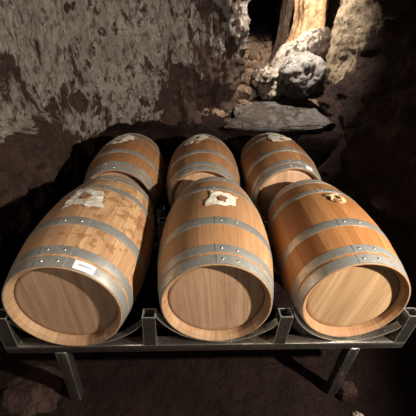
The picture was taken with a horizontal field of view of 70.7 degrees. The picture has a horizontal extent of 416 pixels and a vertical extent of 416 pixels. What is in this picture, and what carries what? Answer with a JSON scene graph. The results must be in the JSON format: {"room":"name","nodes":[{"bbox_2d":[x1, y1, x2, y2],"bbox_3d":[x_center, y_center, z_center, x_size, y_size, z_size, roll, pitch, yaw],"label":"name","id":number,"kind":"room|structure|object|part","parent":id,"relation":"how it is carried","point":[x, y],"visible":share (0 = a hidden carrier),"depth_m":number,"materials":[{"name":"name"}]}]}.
{"room":"wine cellar","nodes":[
{"label":"wine cellar","id":0,"kind":"room"},
{"bbox_2d":[0,0,250,354],"bbox_3d":[-0.386,-1.779,3.338,2.035,4.100,9.381,8,31,9],"label":"wall","id":1,"kind":"structure","parent":0,"point":[71,71],"depth_m":3.10,"materials":[{"name":"stone"}]},
{"bbox_2d":[0,30,415,415],"bbox_3d":[0.172,-1.092,3.792,4.700,2.268,9.375,0,31,-4],"label":"floor","id":2,"kind":"structure","parent":0,"point":[277,382],"depth_m":2.08,"materials":[{"name":"brown soil"}]},
{"bbox_2d":[0,364,64,415],"bbox_3d":[-1.141,1.184,1.870,0.428,0.160,0.359,0,31,-4],"label":"stone","id":3,"kind":"object","parent":2,"relation":"on","point":[37,391],"visible":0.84,"depth_m":1.82,"materials":[{"name":"brown stone"}]},
{"bbox_2d":[0,218,415,399],"bbox_3d":[0.007,0.669,2.134,2.263,0.856,0.945,1,31,-4],"label":"rack","id":4,"kind":"object","parent":2,"relation":"on","point":[393,335],"visible":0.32,"depth_m":1.66,"materials":[{"name":"metal"}]},
{"bbox_3d":[-1.041,0.629,1.528,0.068,0.228,0.060,1,31,-4],"label":"post","id":5,"kind":"part","parent":4,"relation":"part of","materials":[{"name":"metal"}]},
{"bbox_3d":[-0.827,0.996,1.760,0.062,0.498,0.060,1,31,-4],"label":"leg","id":6,"kind":"part","parent":4,"relation":"part of","materials":[{"name":"metal"}]},
{"bbox_2d":[1,175,154,345],"bbox_3d":[-0.702,0.249,1.825,0.689,0.700,0.950,2,31,-1],"label":"wine barrel","id":7,"kind":"object","parent":4,"relation":"on","point":[79,274],"visible":0.96,"depth_m":1.48,"materials":[{"name":"brown wood"}]},
{"bbox_2d":[61,189,103,208],"bbox_3d":[-0.698,-0.062,1.691,0.225,0.025,0.233,0,31,-5],"label":"paper","id":8,"kind":"object","parent":7,"relation":"on","point":[96,197],"visible":1,"depth_m":1.66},
{"bbox_3d":[-0.314,0.645,1.583,0.068,0.228,0.060,1,31,-4],"label":"post","id":9,"kind":"part","parent":4,"relation":"part of","materials":[{"name":"metal"}]},
{"bbox_3d":[-0.361,0.192,2.342,0.068,0.228,0.060,1,31,-4],"label":"post","id":10,"kind":"part","parent":4,"relation":"part of","materials":[{"name":"metal"}]},
{"bbox_2d":[157,176,273,340],"bbox_3d":[0.040,0.251,1.889,0.689,0.701,0.950,2,31,-1],"label":"wine barrel","id":11,"kind":"object","parent":4,"relation":"on","point":[215,263],"visible":1,"depth_m":1.53,"materials":[{"name":"brown wood"}]},
{"bbox_2d":[205,190,236,205],"bbox_3d":[0.082,-0.056,1.756,0.199,0.028,0.184,2,31,-1],"label":"paper","id":12,"kind":"object","parent":11,"relation":"on","point":[230,200],"visible":1,"depth_m":1.74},
{"bbox_3d":[0.412,0.662,1.639,0.068,0.228,0.060,1,31,-4],"label":"post","id":13,"kind":"part","parent":4,"relation":"part of","materials":[{"name":"metal"}]},
{"bbox_2d":[268,179,410,336],"bbox_3d":[0.782,0.263,1.971,0.689,0.701,0.950,1,31,-2],"label":"wine barrel","id":14,"kind":"object","parent":4,"relation":"on","point":[340,272],"visible":0.99,"depth_m":1.63,"materials":[{"name":"orange wood"}]},
{"bbox_2d":[324,193,346,202],"bbox_3d":[0.813,-0.067,1.853,0.111,0.019,0.143,-9,33,-19],"label":"bung gauze","id":15,"kind":"object","parent":14,"relation":"on","point":[332,195],"visible":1,"depth_m":1.85,"materials":[{"name":"white fabric"}]},
{"bbox_3d":[0.857,1.051,1.899,0.062,0.538,0.060,1,31,-4],"label":"leg","id":16,"kind":"part","parent":4,"relation":"part of","materials":[{"name":"metal"}]},
{"bbox_3d":[1.135,0.678,1.694,0.068,0.228,0.060,1,31,-4],"label":"post","id":17,"kind":"part","parent":4,"relation":"part of","materials":[{"name":"metal"}]},
{"bbox_2d":[154,166,267,236],"bbox_3d":[-0.081,0.119,3.083,2.240,0.824,0.945,-1,31,-3],"label":"rack","id":18,"kind":"object","parent":2,"relation":"on","point":[160,210],"visible":0.02,"depth_m":2.57,"materials":[{"name":"metal"}]},
{"bbox_2d":[84,133,164,210],"bbox_3d":[-0.762,-0.298,2.800,0.689,0.700,0.950,0,31,-4],"label":"wine barrel","id":19,"kind":"object","parent":18,"relation":"on","point":[139,160],"visible":0.62,"depth_m":2.44,"materials":[{"name":"brown wood"}]},
{"bbox_2d":[107,134,133,144],"bbox_3d":[-0.795,-0.644,2.748,0.227,0.053,0.328,9,31,10],"label":"paper","id":20,"kind":"object","parent":19,"relation":"on","point":[126,137],"visible":0.98,"depth_m":2.71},
{"bbox_3d":[-0.403,0.096,2.533,0.068,0.228,0.060,-1,31,-3],"label":"post","id":21,"kind":"part","parent":18,"relation":"part of","materials":[{"name":"metal"}]},
{"bbox_3d":[-0.451,-0.358,3.291,0.068,0.228,0.060,-1,31,-3],"label":"post","id":22,"kind":"part","parent":18,"relation":"part of","materials":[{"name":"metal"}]},
{"bbox_2d":[166,133,239,207],"bbox_3d":[-0.047,-0.302,2.842,0.689,0.698,0.950,1,31,-2],"label":"wine barrel","id":23,"kind":"object","parent":18,"relation":"on","point":[207,157],"visible":0.62,"depth_m":2.45,"materials":[{"name":"brown wood"}]},
{"bbox_2d":[185,135,207,144],"bbox_3d":[-0.111,-0.660,2.814,0.200,0.058,0.320,17,34,23],"label":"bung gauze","id":24,"kind":"object","parent":23,"relation":"on","point":[192,139],"visible":1,"depth_m":2.79,"materials":[{"name":"white fabric"}]},
{"bbox_2d":[239,132,321,221],"bbox_3d":[0.668,-0.324,2.874,0.689,0.700,0.950,0,31,-3],"label":"wine barrel","id":25,"kind":"object","parent":18,"relation":"on","point":[267,166],"visible":0.67,"depth_m":2.50,"materials":[{"name":"brown wood"}]},
{"bbox_2d":[268,133,291,140],"bbox_3d":[0.693,-0.688,2.838,0.231,0.034,0.338,0,31,-3],"label":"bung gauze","id":26,"kind":"object","parent":25,"relation":"on","point":[273,138],"visible":1,"depth_m":2.80,"materials":[{"name":"white fabric"}]},
{"bbox_2d":[232,99,251,110],"bbox_3d":[0.496,-1.435,4.214,0.304,0.254,0.293,0,31,-4],"label":"rock","id":27,"kind":"object","parent":2,"relation":"on","point":[241,102],"visible":0.25,"depth_m":4.11,"materials":[{"name":"brown stone"}]},
{"bbox_2d":[234,84,256,101],"bbox_3d":[0.516,-1.683,4.441,0.444,0.369,0.382,0,31,-4],"label":"rock","id":28,"kind":"object","parent":2,"relation":"on","point":[244,92],"visible":0.52,"depth_m":4.27,"materials":[{"name":"brown stone"}]},
{"bbox_2d":[240,68,253,86],"bbox_3d":[0.662,-1.990,4.636,0.375,0.414,0.422,21,35,28],"label":"rock","id":29,"kind":"object","parent":2,"relation":"on","point":[245,78],"visible":0.2,"depth_m":4.46,"materials":[{"name":"brown stone"}]},
{"bbox_2d":[222,118,286,130],"bbox_3d":[0.572,-1.045,3.656,0.811,0.128,0.373,0,31,-4],"label":"rock slab","id":30,"kind":"object","parent":2,"relation":"on","point":[250,124],"visible":1,"depth_m":3.55,"materials":[{"name":"stone"}]},
{"bbox_2d":[248,50,262,60],"bbox_3d":[0.862,-2.775,5.455,0.293,0.316,0.459,5,31,4],"label":"rock","id":31,"kind":"object","parent":2,"relation":"on","point":[255,54],"visible":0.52,"depth_m":5.28,"materials":[{"name":"brown stone"}]},
{"bbox_2d":[245,61,269,68],"bbox_3d":[0.848,-2.389,5.118,0.460,0.326,0.336,17,34,24],"label":"rock","id":32,"kind":"object","parent":2,"relation":"on","point":[251,64],"visible":0.3,"depth_m":4.97,"materials":[{"name":"brown stone"}]},
{"bbox_2d":[250,65,283,100],"bbox_3d":[0.893,-1.847,4.372,0.567,0.489,0.517,0,31,-4],"label":"boulder","id":33,"kind":"object","parent":2,"relation":"on","point":[263,79],"visible":0.84,"depth_m":4.21,"materials":[{"name":"stone"}]},
{"bbox_2d":[268,0,293,62],"bbox_3d":[1.296,-3.151,4.782,0.442,1.600,0.434,0,31,-4],"label":"stone column","id":34,"kind":"structure","parent":2,"relation":"on","point":[287,9],"depth_m":4.77,"materials":[{"name":"brown stone"}]},
{"bbox_2d":[233,101,330,131],"bbox_3d":[0.994,-1.247,3.973,1.315,0.215,0.973,0,31,-4],"label":"rock slab","id":35,"kind":"object","parent":2,"relation":"on","point":[298,117],"visible":0.73,"depth_m":3.84,"materials":[{"name":"stone"}]},
{"bbox_2d":[277,51,327,101],"bbox_3d":[1.329,-1.848,4.134,0.699,0.642,0.580,0,31,-4],"label":"boulder","id":36,"kind":"object","parent":35,"relation":"on","point":[303,75],"visible":0.97,"depth_m":3.93,"materials":[{"name":"grey stone"}]},
{"bbox_2d":[270,26,331,68],"bbox_3d":[1.402,-2.262,4.449,0.929,0.882,0.541,0,31,-4],"label":"rock mound","id":37,"kind":"object","parent":2,"relation":"on","point":[316,41],"visible":0.47,"depth_m":4.19,"materials":[{"name":"stone"}]},
{"bbox_2d":[285,0,328,43],"bbox_3d":[1.506,-2.953,4.220,0.665,1.350,0.653,0,31,-4],"label":"stone column","id":38,"kind":"structure","parent":37,"relation":"on","point":[308,14],"depth_m":4.18,"materials":[{"name":"beige stone"}]},
{"bbox_2d":[337,381,357,400],"bbox_3d":[0.945,1.249,2.002,0.120,0.116,0.104,0,31,-4],"label":"stone block","id":39,"kind":"object","parent":2,"relation":"on","point":[347,391],"visible":0.78,"depth_m":1.96,"materials":[{"name":"brown stone"}]},
{"bbox_2d":[352,411,363,415],"bbox_3d":[0.968,1.349,1.895,0.084,0.042,0.066,0,31,-4],"label":"stone","id":40,"kind":"object","parent":2,"relation":"on","point":[356,413],"visible":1,"depth_m":1.90,"materials":[{"name":"stone"}]},
{"bbox_2d":[247,0,279,31],"bbox_3d":[0.719,-4.395,7.026,2.815,3.600,0.288,1,31,-2],"label":"wall","id":41,"kind":"structure","parent":0,"point":[262,15],"depth_m":6.92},
{"bbox_2d":[272,0,415,348],"bbox_3d":[1.887,-1.718,3.393,2.023,4.100,9.283,-6,32,-14],"label":"wall","id":42,"kind":"structure","parent":0,"point":[368,98],"depth_m":3.10,"materials":[{"name":"stone"}]}
]}

